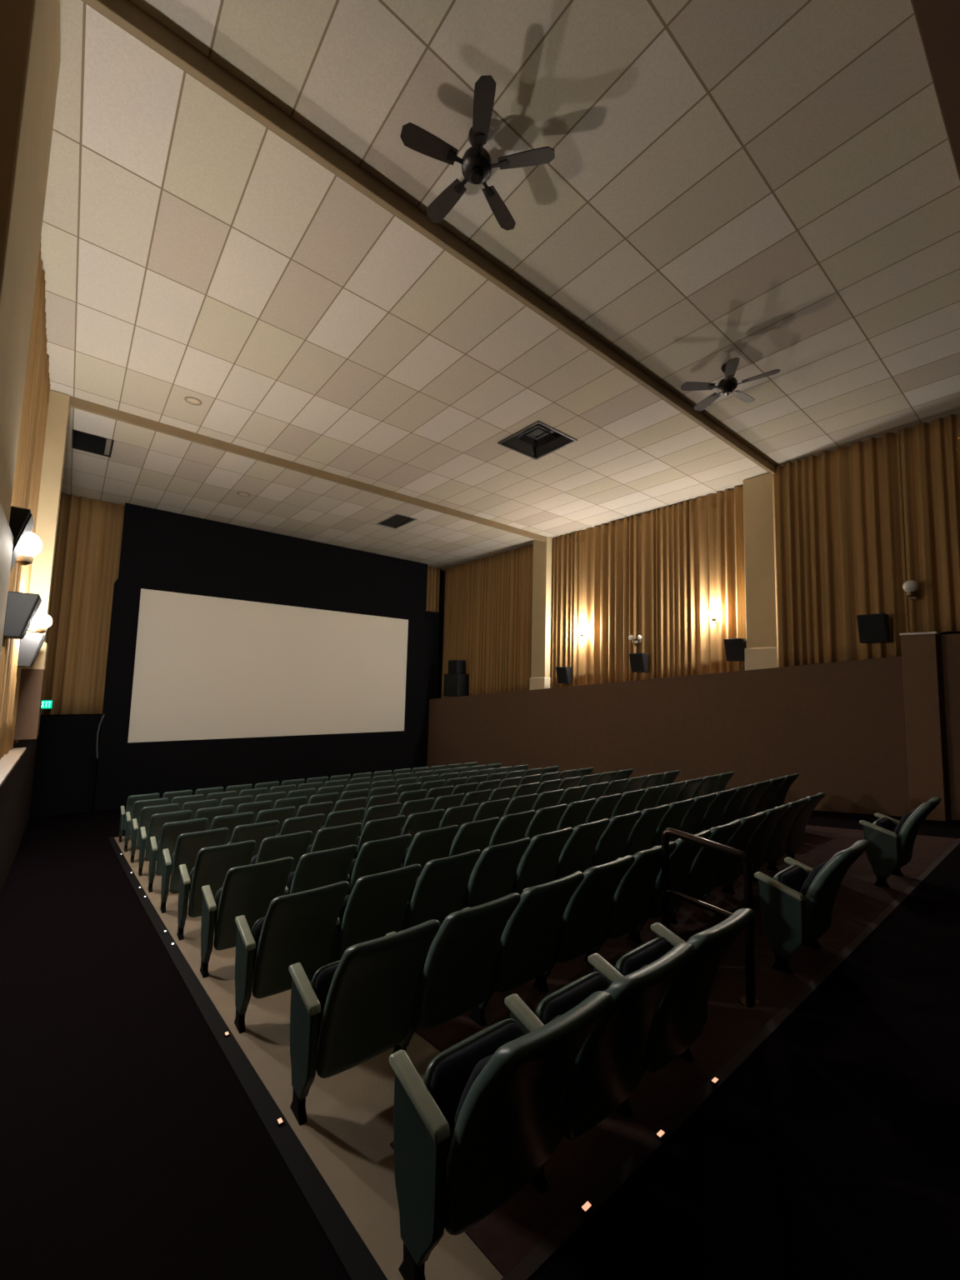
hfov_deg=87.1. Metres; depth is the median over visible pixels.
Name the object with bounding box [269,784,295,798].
chair
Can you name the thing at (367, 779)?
chair
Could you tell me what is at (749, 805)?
chair
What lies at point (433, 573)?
curtain
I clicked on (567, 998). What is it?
seat cushion
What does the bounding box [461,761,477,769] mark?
chair
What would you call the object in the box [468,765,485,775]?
chair
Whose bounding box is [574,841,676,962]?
chair
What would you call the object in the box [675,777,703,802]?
chair
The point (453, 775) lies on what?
chair
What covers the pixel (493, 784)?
chair
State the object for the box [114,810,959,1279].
floor
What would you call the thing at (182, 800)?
chair
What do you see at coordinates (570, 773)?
chair
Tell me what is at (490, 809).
chair
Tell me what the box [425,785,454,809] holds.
chair
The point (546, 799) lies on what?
chair
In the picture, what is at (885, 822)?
seat cushion
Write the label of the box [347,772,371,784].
chair
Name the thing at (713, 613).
wall sconce
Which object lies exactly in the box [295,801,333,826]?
chair
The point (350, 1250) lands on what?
trim
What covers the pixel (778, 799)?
chair
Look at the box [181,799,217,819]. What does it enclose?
chair
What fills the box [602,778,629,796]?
chair
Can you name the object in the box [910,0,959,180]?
trim
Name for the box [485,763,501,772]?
chair
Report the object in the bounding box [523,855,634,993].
chair
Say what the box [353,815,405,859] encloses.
chair
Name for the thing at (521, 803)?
chair
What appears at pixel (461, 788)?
chair
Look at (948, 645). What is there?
trim
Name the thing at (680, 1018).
chair
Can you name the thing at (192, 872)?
seat cushion
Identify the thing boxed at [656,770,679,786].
chair
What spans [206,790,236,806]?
chair
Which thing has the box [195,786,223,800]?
chair
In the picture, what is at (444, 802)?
chair
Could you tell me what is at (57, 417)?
trim
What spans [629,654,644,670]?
grille
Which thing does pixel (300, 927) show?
chair
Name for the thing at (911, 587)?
wall sconce
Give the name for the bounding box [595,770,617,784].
chair
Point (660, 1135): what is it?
step light
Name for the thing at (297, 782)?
chair
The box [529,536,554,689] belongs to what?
column
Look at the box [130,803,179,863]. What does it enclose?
chair
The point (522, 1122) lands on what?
cushion
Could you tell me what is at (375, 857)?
chair
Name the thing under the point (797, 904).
chair
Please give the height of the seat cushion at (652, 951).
0.325 m
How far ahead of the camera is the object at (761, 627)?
10.69 m
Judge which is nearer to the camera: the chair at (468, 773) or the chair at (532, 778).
the chair at (532, 778)
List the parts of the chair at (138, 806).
panel, armrest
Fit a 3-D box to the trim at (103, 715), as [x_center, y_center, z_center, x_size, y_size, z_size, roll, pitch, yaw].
[-9.701,2.455,12.882,0.138,1.118,0.044,6,-7,-39]
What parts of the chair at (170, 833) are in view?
panel, armrest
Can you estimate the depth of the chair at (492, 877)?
4.10 m
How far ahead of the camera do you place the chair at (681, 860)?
4.02 m
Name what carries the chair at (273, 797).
on the floor at (347, 1132)
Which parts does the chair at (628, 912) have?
panel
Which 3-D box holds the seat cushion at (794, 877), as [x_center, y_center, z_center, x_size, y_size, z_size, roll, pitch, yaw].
[2.297,1.841,3.631,0.438,0.325,0.114,6,-7,-39]
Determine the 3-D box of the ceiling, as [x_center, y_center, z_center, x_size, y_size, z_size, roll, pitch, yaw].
[-0.138,-3.829,9.375,12.400,0.001,19.450,6,-7,-39]
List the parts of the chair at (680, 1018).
armrest, panel, armrest, panel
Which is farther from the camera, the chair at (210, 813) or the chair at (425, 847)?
the chair at (210, 813)
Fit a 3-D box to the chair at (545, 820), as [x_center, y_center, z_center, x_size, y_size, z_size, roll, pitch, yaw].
[0.668,2.381,6.009,0.540,0.885,0.582,6,-7,-39]
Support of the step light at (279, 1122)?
on the trim at (350, 1250)
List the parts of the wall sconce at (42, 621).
globe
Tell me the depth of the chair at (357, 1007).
2.35 m
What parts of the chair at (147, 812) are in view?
panel, armrest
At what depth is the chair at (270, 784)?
10.52 m
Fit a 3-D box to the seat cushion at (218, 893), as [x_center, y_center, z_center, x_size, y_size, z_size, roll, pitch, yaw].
[-1.884,2.147,4.067,0.438,0.325,0.114,6,-7,-39]
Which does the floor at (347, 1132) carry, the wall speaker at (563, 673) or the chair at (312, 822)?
the chair at (312, 822)
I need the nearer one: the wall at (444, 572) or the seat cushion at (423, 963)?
the seat cushion at (423, 963)
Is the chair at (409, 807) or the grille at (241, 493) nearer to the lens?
the chair at (409, 807)
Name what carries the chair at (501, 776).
on the floor at (347, 1132)
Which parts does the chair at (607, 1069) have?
armrest, panel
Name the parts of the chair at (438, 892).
panel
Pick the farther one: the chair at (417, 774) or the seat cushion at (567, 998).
the chair at (417, 774)
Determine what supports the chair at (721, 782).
on the floor at (347, 1132)
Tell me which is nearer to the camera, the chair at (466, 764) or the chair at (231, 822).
the chair at (231, 822)
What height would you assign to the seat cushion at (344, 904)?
0.325 m
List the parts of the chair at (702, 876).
panel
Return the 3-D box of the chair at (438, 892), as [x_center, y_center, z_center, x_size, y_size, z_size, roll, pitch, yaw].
[-0.367,2.044,3.889,0.540,0.885,0.582,6,-7,-39]
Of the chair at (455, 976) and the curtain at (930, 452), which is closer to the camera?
the chair at (455, 976)
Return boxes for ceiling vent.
[71,429,114,457]
[375,513,417,529]
[497,420,577,459]
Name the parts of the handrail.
post, rail, rail, post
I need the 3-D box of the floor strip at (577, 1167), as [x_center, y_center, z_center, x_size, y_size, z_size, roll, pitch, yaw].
[2.973,2.393,4.418,8.080,0.105,0.726,6,-7,-39]
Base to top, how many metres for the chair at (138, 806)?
0.885 m
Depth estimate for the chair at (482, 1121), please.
1.58 m
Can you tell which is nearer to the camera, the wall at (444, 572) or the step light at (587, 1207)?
the step light at (587, 1207)
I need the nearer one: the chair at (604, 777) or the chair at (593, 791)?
the chair at (593, 791)
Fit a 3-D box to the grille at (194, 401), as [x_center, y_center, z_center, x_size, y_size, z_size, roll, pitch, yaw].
[-4.826,-4.017,8.499,0.200,0.006,0.200,6,-7,-39]
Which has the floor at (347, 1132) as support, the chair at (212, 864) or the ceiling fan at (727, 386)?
the chair at (212, 864)
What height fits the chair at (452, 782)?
0.885 m
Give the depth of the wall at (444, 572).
20.40 m
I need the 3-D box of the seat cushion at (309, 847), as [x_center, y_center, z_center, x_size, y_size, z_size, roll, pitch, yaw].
[-1.684,2.399,5.509,0.438,0.325,0.114,6,-7,-39]
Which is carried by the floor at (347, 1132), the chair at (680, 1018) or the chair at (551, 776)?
the chair at (551, 776)
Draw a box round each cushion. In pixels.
[190,869,194,890]
[215,890,221,919]
[251,855,257,864]
[253,918,264,972]
[286,873,294,894]
[306,845,312,853]
[314,963,339,1043]
[337,896,349,944]
[348,860,355,890]
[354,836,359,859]
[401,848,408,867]
[407,878,418,914]
[419,946,429,986]
[430,1022,524,1145]
[446,1015,561,1159]
[542,975,609,1024]
[622,939,673,975]
[780,865,807,892]
[800,855,833,897]
[878,817,894,831]
[894,807,917,834]
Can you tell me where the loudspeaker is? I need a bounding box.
[443,660,469,696]
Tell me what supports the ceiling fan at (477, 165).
hanging from the ceiling
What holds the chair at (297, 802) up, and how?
on the floor at (347, 1132)
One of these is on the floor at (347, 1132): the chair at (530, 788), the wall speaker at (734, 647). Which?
the chair at (530, 788)
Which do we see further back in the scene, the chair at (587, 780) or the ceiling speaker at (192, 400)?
the chair at (587, 780)
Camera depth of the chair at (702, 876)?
4.36 m
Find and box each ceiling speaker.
[184,396,202,405]
[236,491,250,496]
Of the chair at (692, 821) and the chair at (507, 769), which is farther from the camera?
the chair at (507, 769)
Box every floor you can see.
[0,808,348,1279]
[100,808,129,837]
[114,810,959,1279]
[528,844,959,1279]
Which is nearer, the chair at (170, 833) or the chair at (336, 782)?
the chair at (170, 833)
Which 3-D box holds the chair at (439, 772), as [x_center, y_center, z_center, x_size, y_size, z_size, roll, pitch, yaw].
[-1.058,3.553,12.283,0.540,0.885,0.582,6,-7,-39]
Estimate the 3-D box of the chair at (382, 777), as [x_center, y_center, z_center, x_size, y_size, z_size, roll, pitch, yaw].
[-2.311,3.430,11.264,0.540,0.885,0.582,6,-7,-39]
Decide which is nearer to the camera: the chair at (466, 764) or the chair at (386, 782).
the chair at (386, 782)
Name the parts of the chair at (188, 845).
panel, armrest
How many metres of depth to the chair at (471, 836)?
5.18 m
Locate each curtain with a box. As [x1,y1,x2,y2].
[0,236,50,759]
[40,492,124,714]
[425,565,439,612]
[441,544,533,698]
[551,485,746,688]
[771,430,909,667]
[899,411,959,632]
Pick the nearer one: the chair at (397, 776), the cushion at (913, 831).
the cushion at (913, 831)
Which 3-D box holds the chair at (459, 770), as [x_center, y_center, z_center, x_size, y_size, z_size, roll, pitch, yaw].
[-0.640,3.593,12.623,0.540,0.885,0.582,6,-7,-39]
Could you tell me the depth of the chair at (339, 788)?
9.33 m
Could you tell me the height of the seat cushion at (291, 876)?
0.325 m
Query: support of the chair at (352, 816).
on the floor at (347, 1132)
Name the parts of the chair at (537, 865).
panel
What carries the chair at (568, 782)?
on the floor at (347, 1132)
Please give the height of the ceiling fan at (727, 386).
0.447 m
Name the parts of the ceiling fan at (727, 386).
blade, blade, blade, blade, blade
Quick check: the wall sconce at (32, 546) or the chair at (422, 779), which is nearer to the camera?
the wall sconce at (32, 546)
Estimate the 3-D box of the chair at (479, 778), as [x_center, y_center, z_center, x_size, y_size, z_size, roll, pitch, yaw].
[-0.204,3.203,10.417,0.540,0.885,0.582,6,-7,-39]
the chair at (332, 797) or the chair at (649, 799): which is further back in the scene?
the chair at (332, 797)
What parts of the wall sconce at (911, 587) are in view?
globe, wall plate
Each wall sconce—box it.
[15,532,41,565]
[25,613,51,634]
[578,626,585,638]
[709,609,719,623]
[902,580,919,599]
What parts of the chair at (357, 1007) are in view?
panel, armrest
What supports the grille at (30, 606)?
attached to the wall speaker at (22, 607)
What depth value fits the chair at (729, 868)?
4.69 m
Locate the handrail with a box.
[661,828,759,1008]
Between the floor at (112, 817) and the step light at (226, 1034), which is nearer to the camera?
the step light at (226, 1034)
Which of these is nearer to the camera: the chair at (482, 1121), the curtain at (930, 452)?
the chair at (482, 1121)
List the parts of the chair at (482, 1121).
armrest, panel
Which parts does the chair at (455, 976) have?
panel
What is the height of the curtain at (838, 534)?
4.134 m
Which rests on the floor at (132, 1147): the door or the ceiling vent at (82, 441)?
the door
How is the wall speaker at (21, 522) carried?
attached to the curtain at (26, 490)
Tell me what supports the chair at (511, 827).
on the floor at (347, 1132)
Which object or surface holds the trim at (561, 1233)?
on the floor at (832, 1152)
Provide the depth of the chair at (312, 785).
10.09 m
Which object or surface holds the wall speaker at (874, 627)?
attached to the curtain at (838, 534)
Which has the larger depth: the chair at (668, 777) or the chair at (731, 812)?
the chair at (668, 777)
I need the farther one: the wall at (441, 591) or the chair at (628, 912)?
the wall at (441, 591)
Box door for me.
[29,715,100,818]
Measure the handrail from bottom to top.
0.996 m
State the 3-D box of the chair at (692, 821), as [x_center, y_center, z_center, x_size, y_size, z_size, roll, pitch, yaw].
[2.557,2.330,6.266,0.540,0.885,0.582,6,-7,-39]
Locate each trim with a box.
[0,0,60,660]
[0,738,37,895]
[0,747,26,786]
[14,668,44,739]
[21,390,69,669]
[69,395,545,542]
[95,714,104,758]
[108,836,387,1279]
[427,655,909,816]
[500,838,959,1279]
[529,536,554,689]
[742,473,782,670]
[899,631,939,635]
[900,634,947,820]
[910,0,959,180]
[937,633,959,820]
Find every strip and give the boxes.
[390,835,958,1276]
[415,827,864,1052]
[803,825,828,839]
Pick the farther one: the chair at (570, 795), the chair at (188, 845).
the chair at (570, 795)
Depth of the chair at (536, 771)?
11.24 m
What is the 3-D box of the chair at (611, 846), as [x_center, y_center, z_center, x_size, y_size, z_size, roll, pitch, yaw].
[1.304,2.208,5.247,0.540,0.885,0.582,6,-7,-39]
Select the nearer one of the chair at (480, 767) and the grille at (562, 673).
the chair at (480, 767)
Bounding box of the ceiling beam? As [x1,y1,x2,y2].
[84,0,774,474]
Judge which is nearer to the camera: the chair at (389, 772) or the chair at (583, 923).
the chair at (583, 923)
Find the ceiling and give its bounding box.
[40,0,959,570]
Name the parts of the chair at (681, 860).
panel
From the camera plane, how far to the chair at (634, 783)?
8.63 m
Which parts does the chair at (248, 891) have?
panel, armrest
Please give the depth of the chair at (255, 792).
9.42 m
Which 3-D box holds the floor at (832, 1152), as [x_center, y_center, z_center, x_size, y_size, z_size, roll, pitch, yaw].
[4.622,2.284,2.784,12.400,0.420,3.890,6,-7,-39]
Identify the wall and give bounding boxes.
[40,570,443,808]
[439,445,959,698]
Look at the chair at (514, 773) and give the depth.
10.90 m
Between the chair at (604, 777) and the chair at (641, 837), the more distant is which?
the chair at (604, 777)
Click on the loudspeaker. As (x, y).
(456, 682)
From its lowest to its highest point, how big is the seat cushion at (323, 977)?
0.325 m
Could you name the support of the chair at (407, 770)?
on the floor at (347, 1132)
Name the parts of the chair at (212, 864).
panel, armrest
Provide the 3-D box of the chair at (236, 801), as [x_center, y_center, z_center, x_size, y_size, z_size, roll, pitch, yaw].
[-4.182,3.031,8.463,0.540,0.885,0.582,6,-7,-39]
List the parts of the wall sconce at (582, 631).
globe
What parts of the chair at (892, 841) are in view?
armrest, panel, armrest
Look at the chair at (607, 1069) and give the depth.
1.92 m
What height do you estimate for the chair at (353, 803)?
0.885 m
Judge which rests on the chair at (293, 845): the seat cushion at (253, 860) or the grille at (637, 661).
the seat cushion at (253, 860)
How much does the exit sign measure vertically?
0.220 m
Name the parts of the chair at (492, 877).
panel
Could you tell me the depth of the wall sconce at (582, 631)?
14.31 m
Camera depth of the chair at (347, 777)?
11.53 m
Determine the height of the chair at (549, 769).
0.885 m
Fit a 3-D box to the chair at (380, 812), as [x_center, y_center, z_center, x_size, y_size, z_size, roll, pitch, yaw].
[-1.440,2.635,6.854,0.540,0.885,0.582,6,-7,-39]
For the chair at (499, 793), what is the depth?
8.04 m
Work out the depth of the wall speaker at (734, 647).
10.93 m
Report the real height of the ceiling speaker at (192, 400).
0.014 m
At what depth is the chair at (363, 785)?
9.64 m
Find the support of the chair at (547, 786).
on the floor at (347, 1132)
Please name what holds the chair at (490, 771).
on the floor at (347, 1132)
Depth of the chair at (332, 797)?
8.23 m
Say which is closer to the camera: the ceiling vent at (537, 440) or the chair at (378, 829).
the chair at (378, 829)
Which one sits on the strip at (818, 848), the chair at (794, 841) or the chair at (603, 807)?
the chair at (794, 841)
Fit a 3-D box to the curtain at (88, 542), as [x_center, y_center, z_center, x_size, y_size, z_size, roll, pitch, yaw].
[-10.325,-0.917,13.074,1.653,5.633,0.138,6,-7,-40]
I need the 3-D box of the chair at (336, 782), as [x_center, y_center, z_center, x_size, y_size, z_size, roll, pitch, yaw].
[-3.147,3.348,10.585,0.540,0.885,0.582,6,-7,-39]
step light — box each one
[223,1031,229,1037]
[275,1117,284,1126]
[580,1200,593,1215]
[655,1129,666,1140]
[710,1077,719,1085]
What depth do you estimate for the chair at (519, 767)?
12.35 m
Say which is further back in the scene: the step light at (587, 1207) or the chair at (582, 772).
the chair at (582, 772)
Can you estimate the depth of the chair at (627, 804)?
6.87 m
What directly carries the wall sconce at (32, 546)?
attached to the curtain at (26, 490)
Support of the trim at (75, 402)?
attached to the ceiling
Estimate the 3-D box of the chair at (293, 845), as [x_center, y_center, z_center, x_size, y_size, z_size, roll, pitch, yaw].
[-2.057,2.346,5.072,0.540,0.885,0.582,6,-7,-39]
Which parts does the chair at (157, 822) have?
panel, armrest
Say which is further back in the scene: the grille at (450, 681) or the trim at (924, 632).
the grille at (450, 681)
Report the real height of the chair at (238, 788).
0.885 m
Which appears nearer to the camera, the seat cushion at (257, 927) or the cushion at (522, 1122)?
the cushion at (522, 1122)
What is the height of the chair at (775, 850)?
0.885 m
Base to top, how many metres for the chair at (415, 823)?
0.885 m
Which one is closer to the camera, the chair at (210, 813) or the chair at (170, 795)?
the chair at (210, 813)
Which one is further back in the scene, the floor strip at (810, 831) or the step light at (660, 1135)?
the floor strip at (810, 831)
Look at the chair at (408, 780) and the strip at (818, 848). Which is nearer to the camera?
the strip at (818, 848)
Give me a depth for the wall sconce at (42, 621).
6.97 m
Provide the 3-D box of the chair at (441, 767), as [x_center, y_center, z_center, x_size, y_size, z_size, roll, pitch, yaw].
[-1.275,3.743,13.386,0.540,0.885,0.582,6,-7,-39]
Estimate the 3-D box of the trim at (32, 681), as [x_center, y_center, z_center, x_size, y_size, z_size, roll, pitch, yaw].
[-7.297,1.009,8.076,0.420,1.100,0.660,6,-7,-39]
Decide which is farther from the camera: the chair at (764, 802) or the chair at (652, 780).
the chair at (652, 780)
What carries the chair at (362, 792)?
on the floor at (347, 1132)
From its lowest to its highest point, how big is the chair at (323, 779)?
0.885 m
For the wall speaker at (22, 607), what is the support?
attached to the curtain at (26, 490)
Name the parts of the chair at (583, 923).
panel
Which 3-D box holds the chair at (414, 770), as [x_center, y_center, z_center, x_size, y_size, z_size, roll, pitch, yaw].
[-1.693,3.702,13.047,0.540,0.885,0.582,6,-7,-39]
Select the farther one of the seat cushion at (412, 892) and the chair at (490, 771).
the chair at (490, 771)
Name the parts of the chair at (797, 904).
armrest, panel, armrest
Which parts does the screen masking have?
cinema screen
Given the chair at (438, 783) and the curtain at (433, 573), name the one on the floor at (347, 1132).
the chair at (438, 783)
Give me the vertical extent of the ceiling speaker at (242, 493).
0.012 m
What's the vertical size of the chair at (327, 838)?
0.885 m
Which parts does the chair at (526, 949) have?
panel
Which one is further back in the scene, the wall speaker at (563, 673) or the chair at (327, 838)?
the wall speaker at (563, 673)
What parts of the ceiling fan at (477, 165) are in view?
blade, blade, blade, blade, blade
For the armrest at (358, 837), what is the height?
0.325 m
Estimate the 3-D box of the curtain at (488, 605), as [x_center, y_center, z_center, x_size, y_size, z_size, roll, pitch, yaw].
[0.184,-0.413,18.043,0.197,5.203,5.113,6,-7,-40]
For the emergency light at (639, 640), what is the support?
attached to the curtain at (657, 576)
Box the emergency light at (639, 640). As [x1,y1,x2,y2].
[628,635,642,643]
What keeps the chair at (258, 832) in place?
on the floor at (347, 1132)
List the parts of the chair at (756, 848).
panel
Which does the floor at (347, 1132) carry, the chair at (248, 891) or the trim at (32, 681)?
the chair at (248, 891)
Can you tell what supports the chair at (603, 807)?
on the floor at (347, 1132)
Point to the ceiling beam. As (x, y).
(126, 13)
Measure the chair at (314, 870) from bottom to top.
0.885 m
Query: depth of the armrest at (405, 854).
5.00 m
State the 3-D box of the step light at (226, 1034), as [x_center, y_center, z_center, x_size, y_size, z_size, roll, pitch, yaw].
[-1.512,2.355,3.015,0.028,0.014,0.032,6,-7,-39]
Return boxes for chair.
[118,793,159,842]
[124,797,168,851]
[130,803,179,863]
[138,810,192,876]
[147,817,208,892]
[160,827,229,913]
[162,790,192,804]
[171,794,204,811]
[176,840,255,940]
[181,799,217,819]
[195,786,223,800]
[195,805,234,830]
[200,856,294,978]
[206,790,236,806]
[210,811,254,844]
[220,795,253,814]
[225,784,252,796]
[227,820,279,858]
[234,880,349,1033]
[235,800,271,824]
[239,787,267,802]
[250,830,312,873]
[254,780,279,793]
[254,791,285,809]
[255,806,295,834]
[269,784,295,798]
[273,795,307,817]
[275,813,324,845]
[280,778,304,789]
[284,844,357,894]
[286,788,315,804]
[288,919,439,1125]
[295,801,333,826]
[297,781,322,794]
[305,776,328,787]
[306,822,362,853]
[307,792,339,812]
[316,785,344,801]
[320,807,364,829]
[324,779,347,794]
[329,774,350,788]
[330,864,421,963]
[332,796,367,811]
[339,788,369,799]
[344,776,370,790]
[344,782,369,791]
[345,834,411,895]
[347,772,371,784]
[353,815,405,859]
[358,802,401,835]
[361,792,398,819]
[364,785,396,808]
[366,779,394,798]
[368,774,393,791]
[370,770,391,784]
[385,892,520,1054]
[389,990,613,1279]
[391,768,410,779]
[392,772,414,785]
[394,776,417,793]
[395,782,421,803]
[396,797,434,828]
[397,789,427,814]
[398,809,444,847]
[400,825,458,877]
[401,849,480,930]
[410,766,429,777]
[414,770,433,782]
[416,774,439,789]
[420,779,445,799]
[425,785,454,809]
[428,765,445,774]
[430,793,464,820]
[433,768,451,779]
[437,803,479,837]
[438,772,459,786]
[444,776,467,794]
[445,763,462,772]
[447,816,499,856]
[450,766,469,778]
[451,782,478,804]
[458,770,477,784]
[460,789,491,810]
[460,837,530,909]
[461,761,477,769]
[462,871,584,1026]
[465,774,488,790]
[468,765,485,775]
[471,798,509,821]
[475,779,500,799]
[476,768,495,779]
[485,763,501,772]
[485,771,507,783]
[487,785,517,801]
[488,810,535,846]
[494,765,512,773]
[497,776,522,788]
[502,793,538,816]
[504,942,695,1194]
[505,770,525,778]
[510,764,528,771]
[510,827,573,895]
[511,782,540,798]
[518,774,541,785]
[522,767,542,777]
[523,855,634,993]
[524,804,567,839]
[531,789,564,811]
[535,779,561,794]
[538,771,559,783]
[540,765,559,774]
[553,818,609,880]
[555,798,596,830]
[556,769,577,779]
[556,785,587,805]
[557,775,581,789]
[574,767,593,777]
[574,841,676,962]
[576,773,599,786]
[580,781,609,800]
[585,793,621,824]
[587,908,754,1118]
[590,810,641,867]
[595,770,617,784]
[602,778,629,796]
[610,789,644,817]
[612,768,633,780]
[616,830,711,943]
[621,775,647,793]
[623,804,669,857]
[634,785,666,811]
[640,772,664,789]
[651,798,694,848]
[652,820,740,924]
[655,780,684,807]
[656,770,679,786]
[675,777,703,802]
[676,793,716,839]
[692,775,719,798]
[697,811,766,903]
[699,788,736,832]
[709,771,734,794]
[711,804,789,894]
[719,784,754,825]
[736,798,808,881]
[738,780,770,819]
[754,776,784,814]
[754,840,869,974]
[755,792,824,870]
[770,773,799,809]
[859,796,941,887]
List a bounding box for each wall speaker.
[3,590,41,639]
[9,505,34,572]
[17,633,45,667]
[555,666,571,684]
[629,653,648,672]
[723,638,746,661]
[856,613,889,643]
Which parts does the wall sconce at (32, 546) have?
globe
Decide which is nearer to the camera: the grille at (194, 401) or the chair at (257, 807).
the chair at (257, 807)
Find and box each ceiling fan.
[400,75,554,230]
[680,357,780,410]
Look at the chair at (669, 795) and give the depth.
7.54 m
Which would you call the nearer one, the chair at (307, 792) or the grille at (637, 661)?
the chair at (307, 792)
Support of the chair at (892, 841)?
on the floor strip at (577, 1167)
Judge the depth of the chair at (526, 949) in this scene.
3.00 m
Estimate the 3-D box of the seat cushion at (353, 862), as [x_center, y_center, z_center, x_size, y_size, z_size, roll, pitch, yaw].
[-1.048,2.229,4.747,0.438,0.325,0.114,6,-7,-39]
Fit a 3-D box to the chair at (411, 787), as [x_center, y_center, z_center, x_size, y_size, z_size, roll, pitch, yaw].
[-1.458,3.080,9.398,0.540,0.885,0.582,6,-7,-39]
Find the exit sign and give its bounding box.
[40,700,53,709]
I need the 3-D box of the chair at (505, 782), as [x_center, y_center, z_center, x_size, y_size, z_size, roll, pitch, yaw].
[0.431,3.043,9.654,0.540,0.885,0.582,6,-7,-39]
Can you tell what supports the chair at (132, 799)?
on the floor at (347, 1132)
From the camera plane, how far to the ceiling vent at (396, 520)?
14.62 m
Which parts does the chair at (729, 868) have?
panel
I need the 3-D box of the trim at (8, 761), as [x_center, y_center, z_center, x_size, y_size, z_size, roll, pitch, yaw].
[-2.965,1.122,2.646,0.310,0.430,13.160,6,-7,-39]
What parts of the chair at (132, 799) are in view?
panel, armrest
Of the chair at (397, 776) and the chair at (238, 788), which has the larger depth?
the chair at (397, 776)
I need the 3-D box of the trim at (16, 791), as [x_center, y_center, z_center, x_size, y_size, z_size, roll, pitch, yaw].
[-5.019,3.559,4.855,0.280,4.923,19.430,6,-7,-39]
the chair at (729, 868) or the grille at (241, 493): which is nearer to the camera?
the chair at (729, 868)
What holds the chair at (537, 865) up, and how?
on the floor at (347, 1132)
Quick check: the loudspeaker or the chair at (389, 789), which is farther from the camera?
the loudspeaker
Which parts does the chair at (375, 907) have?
panel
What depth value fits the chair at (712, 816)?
6.46 m
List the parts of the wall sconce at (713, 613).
globe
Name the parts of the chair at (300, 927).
panel, armrest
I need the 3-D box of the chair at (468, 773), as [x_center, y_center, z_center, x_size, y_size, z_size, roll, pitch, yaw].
[-0.422,3.400,11.520,0.540,0.885,0.582,6,-7,-39]
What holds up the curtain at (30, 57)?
attached to the wall
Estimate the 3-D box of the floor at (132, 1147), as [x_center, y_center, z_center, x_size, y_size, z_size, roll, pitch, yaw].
[-5.721,3.275,6.830,1.635,1.855,15.560,6,-7,-39]
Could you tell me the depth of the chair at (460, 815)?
6.27 m
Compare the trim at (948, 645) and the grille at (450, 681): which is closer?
the trim at (948, 645)
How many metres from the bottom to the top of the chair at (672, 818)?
0.885 m
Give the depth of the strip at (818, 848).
4.12 m
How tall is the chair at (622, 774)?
0.885 m
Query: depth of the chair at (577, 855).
4.77 m
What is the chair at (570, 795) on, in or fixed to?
on the floor at (347, 1132)
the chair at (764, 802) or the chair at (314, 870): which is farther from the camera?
the chair at (764, 802)
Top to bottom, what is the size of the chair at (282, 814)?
0.885 m
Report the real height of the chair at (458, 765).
0.885 m
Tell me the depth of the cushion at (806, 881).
3.41 m
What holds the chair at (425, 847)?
on the floor at (347, 1132)
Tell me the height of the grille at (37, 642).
0.420 m
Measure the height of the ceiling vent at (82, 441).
0.316 m
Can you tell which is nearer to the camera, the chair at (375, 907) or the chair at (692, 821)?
the chair at (375, 907)
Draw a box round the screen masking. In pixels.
[93,502,439,811]
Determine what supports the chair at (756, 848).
on the strip at (818, 848)
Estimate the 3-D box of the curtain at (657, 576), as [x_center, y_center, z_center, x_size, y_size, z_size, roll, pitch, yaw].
[4.072,-0.990,13.343,0.213,4.695,5.795,6,-7,-39]
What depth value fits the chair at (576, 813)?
6.19 m
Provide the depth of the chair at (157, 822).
6.86 m
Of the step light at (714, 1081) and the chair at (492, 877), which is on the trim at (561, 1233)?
the step light at (714, 1081)
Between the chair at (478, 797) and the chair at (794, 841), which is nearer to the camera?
the chair at (794, 841)
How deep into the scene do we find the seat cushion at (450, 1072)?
1.74 m
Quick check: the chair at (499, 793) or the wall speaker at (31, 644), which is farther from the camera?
the chair at (499, 793)
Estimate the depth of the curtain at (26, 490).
6.25 m
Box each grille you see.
[21,597,41,636]
[30,635,45,664]
[186,398,199,404]
[238,492,249,495]
[444,675,457,694]
[555,668,567,682]
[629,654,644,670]
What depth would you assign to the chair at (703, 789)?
8.22 m
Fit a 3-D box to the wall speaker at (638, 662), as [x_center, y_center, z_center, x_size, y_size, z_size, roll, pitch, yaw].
[4.065,0.585,12.873,0.367,0.480,0.400,6,-7,-39]
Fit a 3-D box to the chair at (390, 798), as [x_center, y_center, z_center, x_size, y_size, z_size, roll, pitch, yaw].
[-1.658,2.838,7.956,0.540,0.885,0.582,6,-7,-39]

